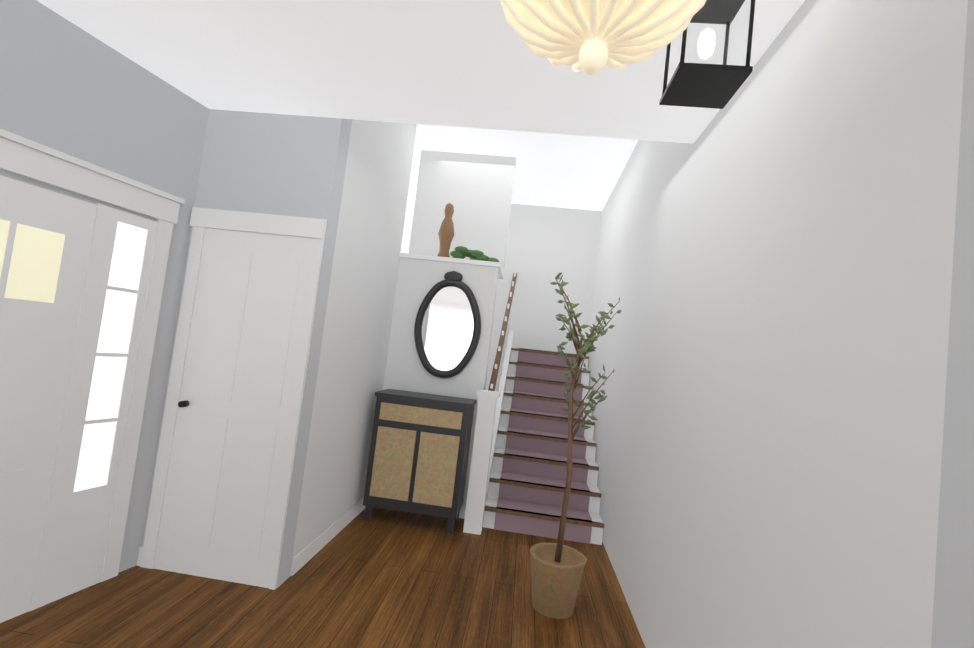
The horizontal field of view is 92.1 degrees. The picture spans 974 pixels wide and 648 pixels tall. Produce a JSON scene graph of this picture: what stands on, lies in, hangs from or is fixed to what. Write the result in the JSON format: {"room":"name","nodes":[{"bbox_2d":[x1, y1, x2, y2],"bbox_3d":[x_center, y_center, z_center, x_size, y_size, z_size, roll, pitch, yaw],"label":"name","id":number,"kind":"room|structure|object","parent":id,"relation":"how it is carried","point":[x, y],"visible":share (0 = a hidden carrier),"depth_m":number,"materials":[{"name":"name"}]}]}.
{"room":"entrance hall","nodes":[
{"label":"entrance hall","id":0,"kind":"room"},
{"bbox_2d":[0,0,207,572],"bbox_3d":[-2.260,-0.462,2.112,0.557,3.700,2.070,6,-3,5],"label":"wall","id":1,"kind":"structure","parent":0,"point":[70,88],"depth_m":2.51,"materials":[{"name":"grey paint"}]},
{"bbox_2d":[0,128,184,622],"bbox_3d":[-2.235,0.268,1.966,0.058,2.240,1.770,6,-4,16],"label":"door unit","id":2,"kind":"structure","parent":1,"relation":"in","point":[81,286],"depth_m":2.39,"materials":[{"name":"white wood"}]},
{"bbox_2d":[140,109,315,546],"bbox_3d":[-1.521,-0.323,3.004,0.750,3.700,0.150,6,-3,5],"label":"wall","id":3,"kind":"structure","parent":0,"point":[254,162],"depth_m":2.97,"materials":[{"name":"grey paint"}]},
{"bbox_2d":[137,546,142,565],"bbox_3d":[-1.705,1.455,2.814,0.930,0.110,0.011,6,-3,5],"label":"baseboard","id":4,"kind":"structure","parent":3,"relation":"attached to","point":[140,548],"depth_m":2.85,"materials":[{"name":"white wood"}]},
{"bbox_2d":[140,207,326,589],"bbox_3d":[-1.553,0.410,2.850,0.875,2.220,0.060,6,-3,5],"label":"closet door","id":5,"kind":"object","parent":3,"relation":"attached to","point":[219,499],"visible":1,"depth_m":2.86,"materials":[{"name":"white wood"}]},
{"bbox_2d":[0,507,644,647],"bbox_3d":[-1.967,1.296,-0.667,12.300,0.050,17.000,6,-3,5],"label":"floor","id":6,"kind":"structure","parent":0,"point":[385,578],"depth_m":2.69,"materials":[{"name":"brown wood"}]},
{"bbox_2d":[363,389,476,533],"bbox_3d":[-0.586,1.174,4.125,0.830,1.080,0.415,6,-3,5],"label":"sideboard","id":7,"kind":"object","parent":6,"relation":"on","point":[419,453],"visible":1,"depth_m":3.93,"materials":[{"name":"black paint"}]},
{"bbox_2d":[463,272,603,544],"bbox_3d":[0.638,0.570,5.269,1.200,2.695,2.645,6,-3,5],"label":"stairs","id":8,"kind":"structure","parent":6,"relation":"on","point":[518,476],"depth_m":4.62,"materials":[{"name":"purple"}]},
{"bbox_2d":[530,272,620,618],"bbox_3d":[0.547,0.718,2.988,0.498,2.110,0.567,6,-3,5],"label":"tree","id":9,"kind":"object","parent":6,"relation":"on","point":[557,571],"visible":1,"depth_m":2.94,"materials":[{"name":"green plant"}]},
{"bbox_2d":[276,117,415,587],"bbox_3d":[-0.989,-0.196,4.092,0.130,3.700,2.420,6,-3,5],"label":"wall","id":10,"kind":"structure","parent":0,"point":[359,174],"depth_m":3.37,"materials":[{"name":"grey paint"}]},
{"bbox_2d":[291,497,365,575],"bbox_3d":[-1.153,1.569,3.645,0.011,0.110,1.430,6,-3,5],"label":"baseboard","id":11,"kind":"structure","parent":10,"relation":"attached to","point":[304,556],"depth_m":3.39,"materials":[{"name":"white wood"}]},
{"bbox_2d":[37,0,804,215],"bbox_3d":[-1.654,-1.835,-0.475,12.200,1.145,17.000,6,-3,5],"label":"ceiling","id":12,"kind":"structure","parent":0,"point":[479,77],"depth_m":2.38,"materials":[{"name":"white paint"}]},
{"bbox_2d":[500,0,706,74],"bbox_3d":[0.229,-0.853,0.834,0.424,0.854,0.424,6,-3,5],"label":"beaded chandelier","id":13,"kind":"object","parent":12,"relation":"hanging from","point":[592,37],"visible":1,"depth_m":0.79,"materials":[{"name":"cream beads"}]},
{"bbox_2d":[659,0,754,108],"bbox_3d":[0.680,-0.951,1.436,0.200,0.484,0.200,6,-3,5],"label":"pendant lantern","id":14,"kind":"object","parent":12,"relation":"hanging from","point":[710,85],"visible":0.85,"depth_m":1.41,"materials":[{"name":"black metal"}]},
{"bbox_2d":[384,124,515,505],"bbox_3d":[-0.368,-0.081,4.815,0.950,3.700,0.860,6,-3,5],"label":"wall","id":15,"kind":"structure","parent":0,"point":[479,188],"depth_m":5.15,"materials":[{"name":"grey paint"}]},
{"bbox_2d":[414,271,480,377],"bbox_3d":[-0.366,0.002,4.395,0.632,1.012,0.070,6,-3,5],"label":"mirror","id":16,"kind":"object","parent":15,"relation":"attached to","point":[447,328],"visible":0.98,"depth_m":4.39,"materials":[{"name":"black paint"}]},
{"bbox_2d":[459,506,465,518],"bbox_3d":[-0.623,1.670,4.316,0.920,0.110,0.011,6,-3,5],"label":"baseboard","id":17,"kind":"structure","parent":15,"relation":"attached to","point":[462,511],"depth_m":4.27,"materials":[{"name":"white wood"}]},
{"bbox_2d":[500,204,601,356],"bbox_3d":[0.368,0.118,6.710,2.380,3.700,0.100,6,-3,5],"label":"wall","id":18,"kind":"structure","parent":0,"point":[547,242],"depth_m":6.67,"materials":[{"name":"grey paint"}]},
{"bbox_2d":[587,0,973,647],"bbox_3d":[1.239,0.040,3.719,0.120,3.700,5.908,6,-3,5],"label":"wall","id":19,"kind":"structure","parent":0,"point":[783,434],"depth_m":1.40,"materials":[{"name":"grey paint"}]}
]}

